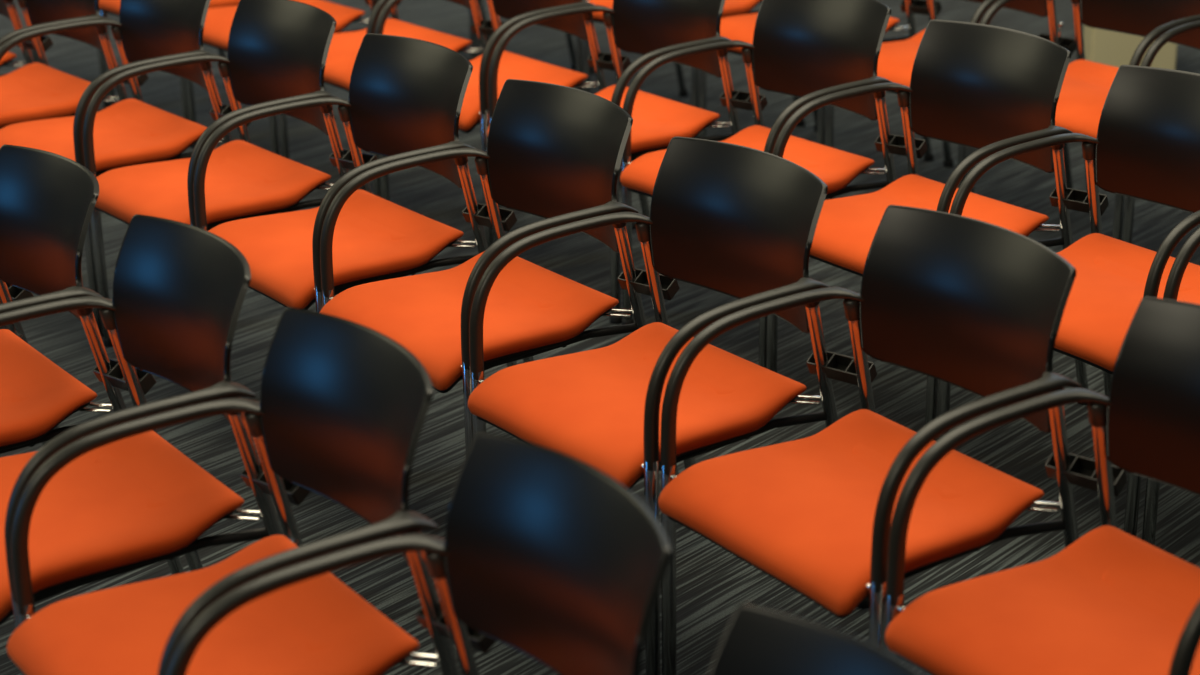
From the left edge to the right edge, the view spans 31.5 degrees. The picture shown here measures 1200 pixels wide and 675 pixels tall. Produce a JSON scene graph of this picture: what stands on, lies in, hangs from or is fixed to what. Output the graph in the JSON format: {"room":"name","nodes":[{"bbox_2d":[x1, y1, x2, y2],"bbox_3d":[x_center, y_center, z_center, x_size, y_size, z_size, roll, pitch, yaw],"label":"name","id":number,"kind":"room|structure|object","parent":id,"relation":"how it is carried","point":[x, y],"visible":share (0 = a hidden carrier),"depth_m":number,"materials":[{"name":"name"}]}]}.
{"room":"assembly chamber","nodes":[
{"label":"assembly chamber","id":0,"kind":"room"},
{"bbox_2d":[0,0,1199,674],"bbox_3d":[0.101,-0.824,7.464,22.000,0.001,22.000,-15,25,-33],"label":"floor","id":1,"kind":"structure","parent":0,"point":[711,581],"depth_m":5.11,"materials":[{"name":"carpet"}]},
{"bbox_2d":[0,283,50,445],"bbox_3d":[-1.448,-0.026,4.286,0.585,0.839,0.599,-16,25,-33],"label":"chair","id":2,"kind":"object","parent":1,"relation":"on","point":[16,293],"visible":0.1,"depth_m":4.16,"materials":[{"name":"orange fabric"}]},
{"bbox_2d":[0,0,52,75],"bbox_3d":[-1.943,-0.792,6.309,0.585,0.839,0.599,-18,27,-38],"label":"chair","id":3,"kind":"object","parent":1,"relation":"on","point":[7,7],"visible":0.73,"depth_m":6.22,"materials":[{"name":"black plastic"}]},
{"bbox_2d":[0,0,148,128],"bbox_3d":[-1.579,-0.645,5.911,0.585,0.839,0.599,-18,27,-37],"label":"chair","id":4,"kind":"object","parent":1,"relation":"on","point":[34,91],"visible":0.74,"depth_m":5.89,"materials":[{"name":"orange fabric"}]},
{"bbox_2d":[0,144,184,574],"bbox_3d":[-1.119,0.132,3.861,0.585,0.839,0.599,-15,25,-33],"label":"chair","id":5,"kind":"object","parent":1,"relation":"on","point":[48,200],"visible":0.95,"depth_m":3.86,"materials":[{"name":"black plastic"}]},
{"bbox_2d":[0,0,251,337],"bbox_3d":[-1.221,-0.496,5.508,0.585,0.839,0.599,-17,26,-36],"label":"chair","id":6,"kind":"object","parent":1,"relation":"on","point":[129,132],"visible":0.78,"depth_m":5.48,"materials":[{"name":"orange fabric"}]},
{"bbox_2d":[30,12,226,108],"bbox_3d":[-1.695,-1.288,7.598,0.585,0.839,0.599,-18,27,-38],"label":"chair","id":7,"kind":"object","parent":1,"relation":"on","point":[221,52],"visible":0.02,"depth_m":7.41,"materials":[{"name":"black plastic"}]},
{"bbox_2d":[0,214,310,674],"bbox_3d":[-0.786,0.287,3.442,0.585,0.839,0.599,-15,25,-32],"label":"chair","id":8,"kind":"object","parent":1,"relation":"on","point":[132,503],"visible":0.84,"depth_m":3.40,"materials":[{"name":"orange fabric"}]},
{"bbox_2d":[99,0,239,119],"bbox_3d":[-1.329,-1.142,7.200,0.585,0.839,0.599,-18,27,-37],"label":"chair","id":9,"kind":"object","parent":1,"relation":"on","point":[105,6],"visible":0.13,"depth_m":7.09,"materials":[{"name":"black plastic"}]},
{"bbox_2d":[83,0,376,346],"bbox_3d":[-0.864,-0.347,5.103,0.585,0.839,0.599,-17,26,-36],"label":"chair","id":10,"kind":"object","parent":1,"relation":"on","point":[278,50],"visible":0.86,"depth_m":5.10,"materials":[{"name":"orange fabric"}]},
{"bbox_2d":[7,307,496,674],"bbox_3d":[-0.471,0.449,3.006,0.585,0.839,0.599,-15,25,-32],"label":"chair","id":11,"kind":"object","parent":1,"relation":"on","point":[340,415],"visible":0.94,"depth_m":3.02,"materials":[{"name":"orange fabric"}]},
{"bbox_2d":[185,0,400,154],"bbox_3d":[-0.971,-0.993,6.796,0.585,0.839,0.599,-17,26,-36],"label":"chair","id":12,"kind":"object","parent":1,"relation":"on","point":[218,22],"visible":0.26,"depth_m":6.71,"materials":[{"name":"orange fabric"}]},
{"bbox_2d":[193,33,516,366],"bbox_3d":[-0.522,-0.194,4.689,0.585,0.839,0.599,-16,26,-35],"label":"chair","id":13,"kind":"object","parent":1,"relation":"on","point":[406,95],"visible":0.83,"depth_m":4.67,"materials":[{"name":"orange fabric"}]},
{"bbox_2d":[278,0,503,196],"bbox_3d":[-0.609,-0.845,6.394,0.585,0.839,0.599,-17,26,-36],"label":"chair","id":14,"kind":"object","parent":1,"relation":"on","point":[344,47],"visible":0.41,"depth_m":6.32,"materials":[{"name":"orange fabric"}]},
{"bbox_2d":[165,431,671,674],"bbox_3d":[-0.170,0.612,2.566,0.585,0.839,0.599,-14,25,-31],"label":"chair","id":15,"kind":"object","parent":1,"relation":"on","point":[543,554],"visible":1,"depth_m":2.63,"materials":[{"name":"black plastic"}]},
{"bbox_2d":[320,79,679,475],"bbox_3d":[-0.189,-0.041,4.274,0.585,0.839,0.599,-16,26,-34],"label":"chair","id":16,"kind":"object","parent":1,"relation":"on","point":[554,153],"visible":0.82,"depth_m":4.25,"materials":[{"name":"orange fabric"}]},
{"bbox_2d":[374,0,635,246],"bbox_3d":[-0.260,-0.694,5.984,0.585,0.839,0.599,-17,26,-35],"label":"chair","id":17,"kind":"object","parent":1,"relation":"on","point":[474,111],"visible":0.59,"depth_m":5.92,"materials":[{"name":"orange fabric"}]},
{"bbox_2d":[468,0,575,69],"bbox_3d":[-0.440,-1.363,7.742,0.585,0.839,0.599,-20,28,-41],"label":"chair","id":18,"kind":"object","parent":1,"relation":"on","point":[472,35],"visible":0.16,"depth_m":7.86,"materials":[{"name":"black plastic"}]},
{"bbox_2d":[476,0,687,96],"bbox_3d":[-0.054,-1.223,7.360,0.585,0.839,0.599,-19,28,-40],"label":"chair","id":19,"kind":"object","parent":1,"relation":"on","point":[683,92],"visible":0.18,"depth_m":7.46,"materials":[{"name":"black plastic"}]},
{"bbox_2d":[487,0,767,323],"bbox_3d":[0.084,-0.542,5.573,0.585,0.839,0.599,-16,26,-35],"label":"chair","id":20,"kind":"object","parent":1,"relation":"on","point":[651,29],"visible":0.66,"depth_m":5.56,"materials":[{"name":"orange fabric"}]},
{"bbox_2d":[468,136,876,674],"bbox_3d":[0.140,0.119,3.844,0.585,0.839,0.599,-16,26,-34],"label":"chair","id":21,"kind":"object","parent":1,"relation":"on","point":[740,222],"visible":0.94,"depth_m":3.81,"materials":[{"name":"orange fabric"}]},
{"bbox_2d":[582,0,804,137],"bbox_3d":[0.323,-1.080,6.971,0.585,0.839,0.599,-19,27,-39],"label":"chair","id":22,"kind":"object","parent":1,"relation":"on","point":[731,7],"visible":0.17,"depth_m":6.87,"materials":[{"name":"orange fabric"}]},
{"bbox_2d":[620,0,927,367],"bbox_3d":[0.430,-0.390,5.160,0.585,0.839,0.599,-16,26,-34],"label":"chair","id":23,"kind":"object","parent":1,"relation":"on","point":[809,50],"visible":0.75,"depth_m":5.17,"materials":[{"name":"orange fabric"}]},
{"bbox_2d":[708,602,924,674],"bbox_3d":[0.131,0.774,2.131,0.585,0.839,0.599,-14,24,-30],"label":"chair","id":24,"kind":"object","parent":1,"relation":"on","point":[757,639],"visible":1,"depth_m":2.22,"materials":[{"name":"black plastic"}]},
{"bbox_2d":[698,0,941,160],"bbox_3d":[0.689,-0.934,6.575,0.585,0.839,0.599,-18,27,-37],"label":"chair","id":25,"kind":"object","parent":1,"relation":"on","point":[739,27],"visible":0.16,"depth_m":6.51,"materials":[{"name":"orange fabric"}]},
{"bbox_2d":[658,205,1126,674],"bbox_3d":[0.475,0.272,3.429,0.585,0.839,0.599,-15,25,-32],"label":"chair","id":26,"kind":"object","parent":1,"relation":"on","point":[975,306],"visible":0.96,"depth_m":3.40,"materials":[{"name":"orange fabric"}]},
{"bbox_2d":[766,19,1108,440],"bbox_3d":[0.758,-0.233,4.737,0.585,0.839,0.599,-16,25,-34],"label":"chair","id":27,"kind":"object","parent":1,"relation":"on","point":[989,89],"visible":0.73,"depth_m":4.75,"materials":[{"name":"orange fabric"}]},
{"bbox_2d":[825,0,1075,188],"bbox_3d":[1.028,-0.793,6.191,0.581,0.839,0.545,-17,26,-36],"label":"chair","id":28,"kind":"object","parent":1,"relation":"on","point":[896,59],"visible":0.27,"depth_m":6.12,"materials":[{"name":"orange fabric"}]},
{"bbox_2d":[884,297,1199,674],"bbox_3d":[0.787,0.434,2.994,0.585,0.839,0.599,-15,25,-32],"label":"chair","id":29,"kind":"object","parent":1,"relation":"on","point":[1112,601],"visible":1,"depth_m":3.06,"materials":[{"name":"orange fabric"}]},
{"bbox_2d":[936,65,1199,536],"bbox_3d":[1.084,-0.074,4.310,0.585,0.839,0.599,-15,25,-33],"label":"chair","id":30,"kind":"object","parent":1,"relation":"on","point":[1146,146],"visible":0.74,"depth_m":4.38,"materials":[{"name":"orange fabric"}]},
{"bbox_2d":[966,0,1199,240],"bbox_3d":[1.391,-0.635,5.762,0.585,0.839,0.599,-17,26,-35],"label":"chair","id":31,"kind":"object","parent":1,"relation":"on","point":[1086,85],"visible":0.44,"depth_m":5.78,"materials":[{"name":"orange fabric"}]},
{"bbox_2d":[1083,25,1176,69],"bbox_3d":[1.910,-1.141,7.658,0.300,0.400,0.220,1,21,4],"label":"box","id":32,"kind":"object","parent":1,"relation":"on","point":[1116,49],"visible":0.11,"depth_m":7.59,"materials":[{"name":"beige"}]},
{"bbox_2d":[1122,20,1199,243],"bbox_3d":[1.727,-0.481,5.346,0.585,0.839,0.599,-16,26,-34],"label":"chair","id":33,"kind":"object","parent":1,"relation":"on","point":[1170,34],"visible":0.34,"depth_m":5.41,"materials":[{"name":"black plastic"}]},
{"bbox_2d":[1142,227,1199,545],"bbox_3d":[1.414,0.081,3.890,0.585,0.839,0.599,-15,25,-32],"label":"chair","id":34,"kind":"object","parent":1,"relation":"on","point":[1186,252],"visible":0.24,"depth_m":3.92,"materials":[{"name":"black plastic"}]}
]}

